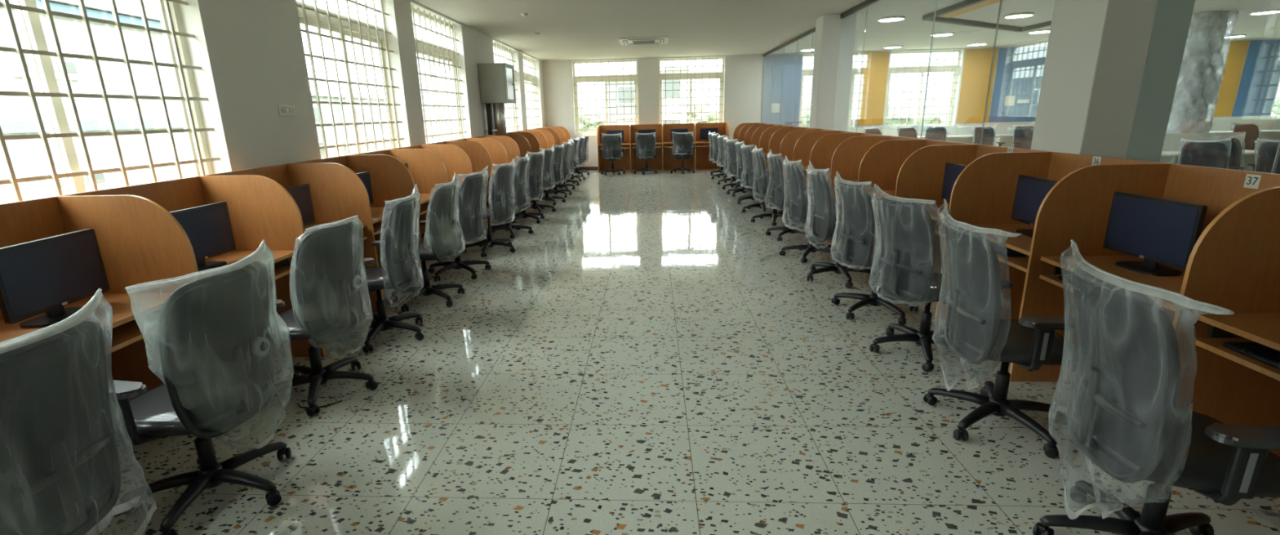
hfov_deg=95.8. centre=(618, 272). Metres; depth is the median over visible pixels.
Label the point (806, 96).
tree
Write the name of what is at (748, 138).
study cubicle
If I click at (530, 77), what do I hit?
window
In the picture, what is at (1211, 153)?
office chair
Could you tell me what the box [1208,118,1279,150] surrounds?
countertop
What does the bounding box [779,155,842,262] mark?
office chair
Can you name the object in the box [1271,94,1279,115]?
tree
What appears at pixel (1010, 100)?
paper sign
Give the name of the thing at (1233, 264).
study cubicle
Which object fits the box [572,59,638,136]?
window
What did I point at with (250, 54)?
wall
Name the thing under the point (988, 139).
office chair
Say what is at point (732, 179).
office chair
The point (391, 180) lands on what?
study cubicle
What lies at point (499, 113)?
duct
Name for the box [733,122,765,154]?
study cubicle
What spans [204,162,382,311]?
study cubicle
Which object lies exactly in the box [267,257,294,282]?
keyboard tray
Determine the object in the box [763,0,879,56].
trim
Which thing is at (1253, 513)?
scrap
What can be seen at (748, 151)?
office chair
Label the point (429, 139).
ground
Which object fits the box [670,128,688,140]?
monitor
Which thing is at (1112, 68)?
column
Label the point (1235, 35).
recessed light
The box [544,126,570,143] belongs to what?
study cubicle
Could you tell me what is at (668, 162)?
study cubicle
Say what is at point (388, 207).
mouse
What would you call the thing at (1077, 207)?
study cubicle
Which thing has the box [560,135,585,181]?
office chair
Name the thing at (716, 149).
office chair
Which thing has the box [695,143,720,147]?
keyboard tray
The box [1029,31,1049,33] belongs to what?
diffuser
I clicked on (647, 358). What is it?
floor
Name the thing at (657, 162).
study cubicle
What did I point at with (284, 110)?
switch plate
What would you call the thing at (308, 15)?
window
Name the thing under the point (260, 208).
study cubicle
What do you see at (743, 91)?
wall
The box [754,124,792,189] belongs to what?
study cubicle
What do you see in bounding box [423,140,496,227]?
study cubicle
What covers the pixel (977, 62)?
wall panel
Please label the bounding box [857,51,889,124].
wall panel
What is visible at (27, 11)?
window
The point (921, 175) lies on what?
study cubicle
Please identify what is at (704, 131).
monitor
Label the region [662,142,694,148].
keyboard tray
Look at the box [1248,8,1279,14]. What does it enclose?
recessed light
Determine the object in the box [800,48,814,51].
recessed light
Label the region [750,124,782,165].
study cubicle
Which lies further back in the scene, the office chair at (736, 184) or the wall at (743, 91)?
the wall at (743, 91)
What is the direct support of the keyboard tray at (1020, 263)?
on the study cubicle at (1077, 207)
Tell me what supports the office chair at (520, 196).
on the floor
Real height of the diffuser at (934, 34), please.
0.005 m
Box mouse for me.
[385,205,393,209]
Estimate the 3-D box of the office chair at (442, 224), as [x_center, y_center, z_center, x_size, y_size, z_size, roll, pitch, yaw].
[-1.657,-0.278,4.939,0.662,1.091,0.688,6,17,26]
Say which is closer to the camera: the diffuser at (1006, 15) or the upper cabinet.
the diffuser at (1006, 15)
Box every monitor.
[0,228,110,328]
[169,201,235,272]
[284,183,315,235]
[355,171,373,204]
[606,129,623,141]
[638,128,655,139]
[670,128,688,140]
[700,128,718,141]
[941,162,967,209]
[1011,174,1057,237]
[1102,191,1207,275]
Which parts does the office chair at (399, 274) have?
armrest, seat, frame, backrest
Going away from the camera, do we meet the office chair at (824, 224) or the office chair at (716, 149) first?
the office chair at (824, 224)
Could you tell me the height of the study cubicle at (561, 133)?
1.231 m
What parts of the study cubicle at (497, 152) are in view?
panel, panel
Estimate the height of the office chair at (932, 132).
1.065 m
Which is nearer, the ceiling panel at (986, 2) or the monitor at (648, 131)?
the ceiling panel at (986, 2)
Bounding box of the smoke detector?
[520,13,528,16]
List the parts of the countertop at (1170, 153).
leg panel, leg panel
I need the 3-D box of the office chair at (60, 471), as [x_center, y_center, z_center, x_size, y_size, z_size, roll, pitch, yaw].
[-1.806,0.636,1.678,0.639,1.073,0.678,-5,16,-13]
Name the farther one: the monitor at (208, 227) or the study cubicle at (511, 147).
the study cubicle at (511, 147)
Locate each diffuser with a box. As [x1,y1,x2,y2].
[879,17,902,21]
[933,33,951,35]
[1005,14,1032,17]
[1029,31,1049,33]
[1250,10,1279,14]
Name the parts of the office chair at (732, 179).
backrest, frame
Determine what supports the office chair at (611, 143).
on the floor
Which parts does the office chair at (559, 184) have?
backrest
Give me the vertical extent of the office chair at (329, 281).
1.033 m
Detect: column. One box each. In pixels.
[809,13,857,131]
[1031,0,1195,161]
[1165,10,1239,133]
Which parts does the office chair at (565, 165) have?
backrest, frame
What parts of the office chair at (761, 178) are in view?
frame, backrest, armrest, seat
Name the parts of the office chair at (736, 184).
backrest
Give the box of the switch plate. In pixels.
[277,105,296,115]
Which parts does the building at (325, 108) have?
pane, pane, pane, pane, pane, pane, pane, pane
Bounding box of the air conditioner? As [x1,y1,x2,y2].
[618,35,668,44]
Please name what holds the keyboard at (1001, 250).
on the study cubicle at (1077, 207)
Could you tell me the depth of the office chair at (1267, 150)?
7.20 m
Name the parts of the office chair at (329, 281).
armrest, seat, frame, backrest, lumbar knob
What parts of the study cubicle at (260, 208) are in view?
panel, panel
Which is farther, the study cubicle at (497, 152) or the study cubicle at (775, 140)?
the study cubicle at (775, 140)
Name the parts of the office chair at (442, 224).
seat, armrest, frame, backrest, lumbar knob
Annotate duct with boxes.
[484,102,506,134]
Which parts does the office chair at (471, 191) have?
seat, frame, backrest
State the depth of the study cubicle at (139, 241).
2.79 m
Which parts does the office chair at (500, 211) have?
seat, frame, backrest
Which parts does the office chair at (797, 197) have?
backrest, frame, armrest, seat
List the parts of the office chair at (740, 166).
backrest, frame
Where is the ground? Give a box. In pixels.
[425,137,455,143]
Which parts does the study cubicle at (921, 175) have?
panel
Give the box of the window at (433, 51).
[411,4,466,143]
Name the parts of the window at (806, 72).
sash, sash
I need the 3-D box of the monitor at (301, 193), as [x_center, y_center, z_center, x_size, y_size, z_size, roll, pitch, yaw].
[-2.350,-0.436,4.156,0.170,0.352,0.470,-2,15,0]
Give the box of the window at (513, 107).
[493,41,519,132]
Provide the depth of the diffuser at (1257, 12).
9.88 m
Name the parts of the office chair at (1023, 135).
backrest, frame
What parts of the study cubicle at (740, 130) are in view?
panel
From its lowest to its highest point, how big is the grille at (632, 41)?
0.012 m
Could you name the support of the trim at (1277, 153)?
attached to the wall at (743, 91)
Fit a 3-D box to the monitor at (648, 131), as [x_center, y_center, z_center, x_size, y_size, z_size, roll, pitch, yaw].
[0.789,-3.703,15.693,0.470,0.352,0.170,0,15,3]
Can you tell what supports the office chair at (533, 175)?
on the floor
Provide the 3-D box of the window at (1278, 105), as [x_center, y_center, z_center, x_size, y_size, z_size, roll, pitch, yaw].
[18.005,-4.974,14.904,1.950,1.986,0.205,0,15,3]
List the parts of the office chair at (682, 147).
backrest, frame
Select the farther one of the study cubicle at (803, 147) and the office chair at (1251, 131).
the office chair at (1251, 131)
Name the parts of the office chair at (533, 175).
seat, frame, backrest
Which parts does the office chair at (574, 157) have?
backrest, frame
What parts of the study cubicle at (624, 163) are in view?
panel, panel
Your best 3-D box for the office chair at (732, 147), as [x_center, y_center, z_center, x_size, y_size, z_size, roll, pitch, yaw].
[2.347,-1.971,10.752,0.684,1.065,0.651,-3,16,-7]
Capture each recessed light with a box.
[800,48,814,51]
[876,15,905,22]
[883,44,902,48]
[930,31,954,35]
[966,42,987,45]
[1003,12,1035,17]
[1027,29,1049,33]
[1230,34,1246,37]
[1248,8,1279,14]
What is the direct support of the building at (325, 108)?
on the ground
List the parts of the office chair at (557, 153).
frame, backrest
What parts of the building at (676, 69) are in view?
pane, pane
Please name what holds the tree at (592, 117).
on the ground
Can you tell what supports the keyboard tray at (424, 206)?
on the study cubicle at (427, 170)
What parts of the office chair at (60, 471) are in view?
backrest, frame, seat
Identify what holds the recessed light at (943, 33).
in the ceiling
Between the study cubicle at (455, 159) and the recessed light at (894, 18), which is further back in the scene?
the recessed light at (894, 18)
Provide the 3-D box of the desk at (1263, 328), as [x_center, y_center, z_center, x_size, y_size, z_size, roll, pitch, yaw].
[2.490,0.402,1.838,0.629,1.231,0.916,0,15,3]
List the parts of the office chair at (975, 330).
backrest, frame, seat, armrest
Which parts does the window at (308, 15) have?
sash, sash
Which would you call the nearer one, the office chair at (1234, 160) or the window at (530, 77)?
the office chair at (1234, 160)
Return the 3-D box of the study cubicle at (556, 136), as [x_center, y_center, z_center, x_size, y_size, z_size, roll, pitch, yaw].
[-1.749,-2.820,13.884,0.629,1.231,0.911,0,15,3]
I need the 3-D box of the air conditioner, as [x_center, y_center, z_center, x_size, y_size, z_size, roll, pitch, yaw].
[0.520,-4.692,11.712,0.980,0.045,0.980,0,15,3]
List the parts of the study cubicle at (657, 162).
panel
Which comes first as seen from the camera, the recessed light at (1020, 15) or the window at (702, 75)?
the recessed light at (1020, 15)
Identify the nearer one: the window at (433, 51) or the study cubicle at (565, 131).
the window at (433, 51)
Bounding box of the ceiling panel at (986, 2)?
[939,0,1004,17]
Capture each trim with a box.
[760,0,1279,173]
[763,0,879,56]
[922,0,1051,31]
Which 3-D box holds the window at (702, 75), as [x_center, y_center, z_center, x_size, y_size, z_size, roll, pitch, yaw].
[2.000,-4.837,15.861,1.780,1.986,0.205,0,15,3]
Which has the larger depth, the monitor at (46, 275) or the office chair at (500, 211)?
the office chair at (500, 211)
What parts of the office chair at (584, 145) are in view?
backrest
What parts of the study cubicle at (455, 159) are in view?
panel, panel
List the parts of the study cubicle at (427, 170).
panel, panel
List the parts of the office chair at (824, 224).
backrest, frame, armrest, seat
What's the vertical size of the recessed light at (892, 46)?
0.033 m
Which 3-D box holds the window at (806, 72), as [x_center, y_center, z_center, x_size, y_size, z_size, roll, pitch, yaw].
[5.683,-4.869,15.641,1.440,1.986,0.205,0,15,3]
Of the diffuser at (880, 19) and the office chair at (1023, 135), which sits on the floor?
the office chair at (1023, 135)
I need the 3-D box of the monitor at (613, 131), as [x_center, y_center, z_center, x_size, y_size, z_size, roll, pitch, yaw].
[-0.077,-3.695,15.744,0.470,0.352,0.170,0,15,3]
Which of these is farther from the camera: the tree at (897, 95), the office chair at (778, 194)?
the tree at (897, 95)
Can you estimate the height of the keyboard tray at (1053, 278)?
0.100 m
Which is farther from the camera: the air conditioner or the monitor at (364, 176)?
the air conditioner
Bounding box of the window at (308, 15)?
[296,0,404,157]
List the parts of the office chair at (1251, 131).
backrest, frame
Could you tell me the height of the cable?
0.008 m
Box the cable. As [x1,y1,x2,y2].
[297,400,342,408]
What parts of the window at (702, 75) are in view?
sash, sash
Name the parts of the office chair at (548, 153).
backrest, frame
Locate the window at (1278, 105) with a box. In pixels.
[1270,89,1279,118]
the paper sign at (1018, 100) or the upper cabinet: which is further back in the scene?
the paper sign at (1018, 100)
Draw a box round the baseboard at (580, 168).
[573,166,598,170]
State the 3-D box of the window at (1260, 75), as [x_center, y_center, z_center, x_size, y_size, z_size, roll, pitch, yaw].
[16.515,-4.991,14.871,0.920,1.865,0.014,0,15,3]
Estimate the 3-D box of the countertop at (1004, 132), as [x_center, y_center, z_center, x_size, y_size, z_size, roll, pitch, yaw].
[12.101,-3.423,15.203,4.400,1.020,0.620,0,15,3]
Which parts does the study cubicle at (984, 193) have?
panel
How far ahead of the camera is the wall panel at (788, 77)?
15.57 m
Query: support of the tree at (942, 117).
on the ground
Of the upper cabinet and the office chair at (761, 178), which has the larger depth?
the upper cabinet
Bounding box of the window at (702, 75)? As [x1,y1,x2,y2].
[657,57,724,124]
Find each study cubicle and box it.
[0,195,199,399]
[59,174,325,356]
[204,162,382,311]
[290,154,422,281]
[348,148,454,258]
[388,143,478,241]
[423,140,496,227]
[446,137,507,177]
[470,135,520,208]
[487,133,532,199]
[506,131,542,193]
[510,130,547,151]
[521,128,555,151]
[527,128,562,178]
[538,127,565,154]
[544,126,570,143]
[596,124,631,172]
[630,124,662,171]
[662,123,696,170]
[695,122,728,168]
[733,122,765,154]
[744,123,773,146]
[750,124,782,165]
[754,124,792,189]
[761,125,805,197]
[770,127,820,181]
[782,128,838,191]
[797,130,862,227]
[820,133,888,243]
[835,135,928,245]
[866,139,977,272]
[918,144,1052,324]
[973,151,1170,381]
[1039,163,1279,456]
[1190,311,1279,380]
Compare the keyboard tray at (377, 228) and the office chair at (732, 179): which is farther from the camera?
the office chair at (732, 179)
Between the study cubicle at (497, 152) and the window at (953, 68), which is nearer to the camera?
the study cubicle at (497, 152)
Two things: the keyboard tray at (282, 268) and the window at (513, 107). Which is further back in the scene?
the window at (513, 107)
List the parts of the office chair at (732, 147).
backrest, frame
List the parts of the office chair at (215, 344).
armrest, seat, frame, backrest, lumbar knob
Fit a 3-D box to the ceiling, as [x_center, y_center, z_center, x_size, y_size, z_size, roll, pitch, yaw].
[8.845,-3.343,5.611,23.456,0.200,20.060,0,15,3]
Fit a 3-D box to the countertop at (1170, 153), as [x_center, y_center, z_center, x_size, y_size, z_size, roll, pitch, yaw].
[8.445,-1.645,9.099,3.000,1.020,0.620,0,15,3]
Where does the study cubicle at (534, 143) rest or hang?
on the floor
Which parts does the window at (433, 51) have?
sash, sash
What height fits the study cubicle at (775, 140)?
1.231 m
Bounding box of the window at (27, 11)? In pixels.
[0,0,219,201]
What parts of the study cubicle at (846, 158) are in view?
panel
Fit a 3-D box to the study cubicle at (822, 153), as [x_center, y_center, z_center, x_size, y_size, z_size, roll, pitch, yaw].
[2.844,-1.312,8.008,0.629,1.231,0.916,0,15,3]
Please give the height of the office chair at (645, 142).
1.065 m
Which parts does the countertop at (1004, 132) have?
leg panel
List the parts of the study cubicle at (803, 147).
panel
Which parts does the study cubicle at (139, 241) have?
panel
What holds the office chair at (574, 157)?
on the floor
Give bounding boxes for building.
[311,92,390,158]
[606,80,635,124]
[613,114,635,124]
[660,66,690,124]
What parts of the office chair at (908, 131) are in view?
backrest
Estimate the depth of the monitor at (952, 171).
4.63 m
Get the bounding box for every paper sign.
[771,102,779,112]
[1004,95,1015,106]
[1017,98,1029,102]
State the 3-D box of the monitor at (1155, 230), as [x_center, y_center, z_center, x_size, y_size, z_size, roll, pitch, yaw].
[2.600,-0.185,2.798,0.170,0.352,0.470,-1,15,1]
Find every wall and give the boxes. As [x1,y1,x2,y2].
[178,0,546,173]
[542,38,1279,166]
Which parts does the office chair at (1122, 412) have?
backrest, frame, seat, armrest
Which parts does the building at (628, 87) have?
pane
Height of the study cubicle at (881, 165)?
1.231 m
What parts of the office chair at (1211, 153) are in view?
backrest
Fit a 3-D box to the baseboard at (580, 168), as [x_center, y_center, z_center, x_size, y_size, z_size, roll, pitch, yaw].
[0.976,-2.976,16.323,5.960,0.100,0.015,0,15,3]
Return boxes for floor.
[84,168,1279,534]
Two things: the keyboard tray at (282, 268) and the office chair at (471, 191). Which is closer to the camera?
the keyboard tray at (282, 268)
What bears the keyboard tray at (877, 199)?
on the study cubicle at (921, 175)
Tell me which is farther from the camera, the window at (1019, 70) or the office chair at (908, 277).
the window at (1019, 70)
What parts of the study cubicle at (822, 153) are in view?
panel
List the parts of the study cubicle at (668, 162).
panel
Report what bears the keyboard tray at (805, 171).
on the study cubicle at (822, 153)
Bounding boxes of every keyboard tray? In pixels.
[102,308,161,354]
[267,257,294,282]
[373,217,387,235]
[417,200,431,214]
[598,145,630,149]
[631,143,662,148]
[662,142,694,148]
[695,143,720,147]
[800,168,808,179]
[870,195,879,208]
[931,218,945,237]
[996,253,1029,271]
[1039,265,1175,322]
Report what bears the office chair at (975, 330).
on the floor
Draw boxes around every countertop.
[847,124,976,143]
[987,123,1035,147]
[1160,131,1257,171]
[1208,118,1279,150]
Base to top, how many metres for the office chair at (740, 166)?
1.065 m
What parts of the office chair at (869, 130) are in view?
backrest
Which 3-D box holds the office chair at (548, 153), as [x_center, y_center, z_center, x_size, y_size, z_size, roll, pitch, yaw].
[-1.348,-1.511,9.424,0.654,1.063,0.675,0,15,4]
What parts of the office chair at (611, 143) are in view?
backrest, frame, seat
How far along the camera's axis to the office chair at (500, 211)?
6.65 m
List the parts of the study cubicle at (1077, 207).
panel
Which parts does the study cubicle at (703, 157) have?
panel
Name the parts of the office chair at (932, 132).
backrest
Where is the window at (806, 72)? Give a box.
[800,53,857,127]
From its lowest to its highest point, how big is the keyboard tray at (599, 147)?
0.100 m
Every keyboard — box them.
[990,240,1026,256]
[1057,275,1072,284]
[1222,342,1279,369]
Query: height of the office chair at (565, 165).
1.065 m
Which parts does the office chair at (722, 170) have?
backrest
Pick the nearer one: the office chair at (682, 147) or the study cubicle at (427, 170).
the study cubicle at (427, 170)
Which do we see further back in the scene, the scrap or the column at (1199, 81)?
the column at (1199, 81)
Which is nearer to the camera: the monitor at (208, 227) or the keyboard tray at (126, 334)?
the keyboard tray at (126, 334)
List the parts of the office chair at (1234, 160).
frame, backrest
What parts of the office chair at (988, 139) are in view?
frame, backrest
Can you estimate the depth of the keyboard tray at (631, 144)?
15.53 m
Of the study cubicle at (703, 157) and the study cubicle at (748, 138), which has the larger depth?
the study cubicle at (703, 157)
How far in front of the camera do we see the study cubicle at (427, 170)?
6.30 m
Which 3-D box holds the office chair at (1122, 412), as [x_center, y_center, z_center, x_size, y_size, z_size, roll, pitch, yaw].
[1.829,0.484,1.891,0.673,1.077,0.692,-2,15,-2]
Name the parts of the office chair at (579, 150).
frame, backrest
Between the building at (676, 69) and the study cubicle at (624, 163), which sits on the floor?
the study cubicle at (624, 163)
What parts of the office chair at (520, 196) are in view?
seat, armrest, backrest, frame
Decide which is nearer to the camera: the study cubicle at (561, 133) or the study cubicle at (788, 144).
the study cubicle at (788, 144)
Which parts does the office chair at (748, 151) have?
backrest, frame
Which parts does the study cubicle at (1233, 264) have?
panel, panel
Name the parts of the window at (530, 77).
sash, sash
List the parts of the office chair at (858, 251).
backrest, frame, seat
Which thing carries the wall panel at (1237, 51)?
attached to the wall at (743, 91)
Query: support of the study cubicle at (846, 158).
on the floor
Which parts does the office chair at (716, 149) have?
backrest, frame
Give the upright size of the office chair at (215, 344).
1.083 m
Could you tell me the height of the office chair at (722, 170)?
1.065 m
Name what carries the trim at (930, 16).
attached to the ceiling
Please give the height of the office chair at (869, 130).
1.063 m
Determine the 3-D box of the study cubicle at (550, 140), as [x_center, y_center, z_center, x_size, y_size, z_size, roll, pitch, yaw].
[-1.799,-2.577,13.008,0.629,1.231,0.911,0,15,3]
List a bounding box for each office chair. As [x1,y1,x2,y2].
[0,288,156,534]
[107,239,293,534]
[264,214,377,416]
[335,183,423,353]
[383,172,465,311]
[422,165,491,281]
[461,158,515,257]
[484,152,533,238]
[503,148,544,223]
[517,146,555,213]
[531,142,565,205]
[540,139,572,197]
[549,137,575,189]
[551,136,580,185]
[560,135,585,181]
[568,133,589,175]
[600,132,625,174]
[633,132,658,174]
[670,131,695,173]
[707,131,729,175]
[711,132,737,178]
[716,134,746,186]
[722,135,746,191]
[725,137,756,196]
[734,139,772,204]
[739,142,783,212]
[751,144,790,226]
[764,148,813,241]
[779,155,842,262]
[804,160,877,288]
[830,170,918,324]
[864,126,882,134]
[868,183,980,372]
[897,125,917,137]
[923,124,947,141]
[923,199,1074,457]
[971,124,1005,146]
[1011,124,1034,149]
[1032,239,1279,534]
[1177,137,1231,168]
[1213,133,1256,171]
[1231,120,1266,150]
[1253,137,1279,173]
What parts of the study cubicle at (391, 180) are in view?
panel, panel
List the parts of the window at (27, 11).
sash, frame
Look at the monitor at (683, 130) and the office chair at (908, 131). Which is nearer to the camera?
the office chair at (908, 131)
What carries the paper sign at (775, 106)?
attached to the wall panel at (788, 77)
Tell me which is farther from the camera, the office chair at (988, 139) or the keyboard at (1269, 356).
the office chair at (988, 139)
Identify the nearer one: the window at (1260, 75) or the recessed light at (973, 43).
the recessed light at (973, 43)
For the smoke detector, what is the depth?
8.32 m
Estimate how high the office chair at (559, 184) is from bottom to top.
1.064 m
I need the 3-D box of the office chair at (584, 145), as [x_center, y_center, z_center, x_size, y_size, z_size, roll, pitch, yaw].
[-1.080,-3.055,14.985,0.681,1.065,0.658,3,16,15]
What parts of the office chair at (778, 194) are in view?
backrest, frame, armrest, seat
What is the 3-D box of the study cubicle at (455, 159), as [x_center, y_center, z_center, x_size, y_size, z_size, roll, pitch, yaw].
[-2.152,-0.873,6.875,0.629,1.231,0.911,0,15,3]
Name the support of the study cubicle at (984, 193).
on the floor
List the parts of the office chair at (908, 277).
backrest, frame, seat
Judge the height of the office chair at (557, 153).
1.065 m
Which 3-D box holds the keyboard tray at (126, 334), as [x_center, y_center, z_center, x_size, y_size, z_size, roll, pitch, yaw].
[-2.375,0.312,2.474,0.488,0.100,0.893,0,15,3]
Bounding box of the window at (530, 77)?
[522,54,539,128]
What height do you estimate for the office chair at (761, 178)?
1.064 m
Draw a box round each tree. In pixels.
[578,106,605,131]
[687,100,719,123]
[802,94,811,126]
[885,86,946,124]
[936,94,950,123]
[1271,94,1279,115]
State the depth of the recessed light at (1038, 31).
11.76 m
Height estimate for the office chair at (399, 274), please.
1.084 m
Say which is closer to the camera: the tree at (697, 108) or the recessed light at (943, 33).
the recessed light at (943, 33)
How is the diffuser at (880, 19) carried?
attached to the recessed light at (894, 18)
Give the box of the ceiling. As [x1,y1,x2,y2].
[413,0,1279,60]
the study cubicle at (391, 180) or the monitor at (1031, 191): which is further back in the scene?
the study cubicle at (391, 180)
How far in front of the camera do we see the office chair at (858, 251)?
4.32 m
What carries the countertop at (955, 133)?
on the floor
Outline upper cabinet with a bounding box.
[477,62,515,103]
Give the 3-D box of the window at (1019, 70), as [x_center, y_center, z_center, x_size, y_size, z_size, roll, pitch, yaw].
[10.536,-4.940,15.229,1.220,1.865,0.014,0,15,3]
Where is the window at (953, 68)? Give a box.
[884,49,961,126]
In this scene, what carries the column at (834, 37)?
on the floor
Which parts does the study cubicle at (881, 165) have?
panel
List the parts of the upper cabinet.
door, door glass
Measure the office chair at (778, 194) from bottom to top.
1.073 m
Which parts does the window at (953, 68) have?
sash, sash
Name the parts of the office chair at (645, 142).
backrest, frame, seat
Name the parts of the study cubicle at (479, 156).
panel, panel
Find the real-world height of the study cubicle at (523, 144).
1.231 m
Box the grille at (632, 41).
[631,40,656,43]
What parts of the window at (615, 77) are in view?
sash, sash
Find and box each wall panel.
[761,53,802,126]
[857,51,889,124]
[955,48,998,122]
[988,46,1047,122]
[1213,40,1249,116]
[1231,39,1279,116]
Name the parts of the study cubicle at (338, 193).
panel, panel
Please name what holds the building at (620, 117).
on the ground
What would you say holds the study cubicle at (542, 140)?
on the floor
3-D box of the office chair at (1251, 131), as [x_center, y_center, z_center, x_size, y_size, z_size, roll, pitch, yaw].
[13.059,-2.565,11.928,0.670,1.065,0.631,-3,15,-5]
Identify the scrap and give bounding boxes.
[1247,508,1279,529]

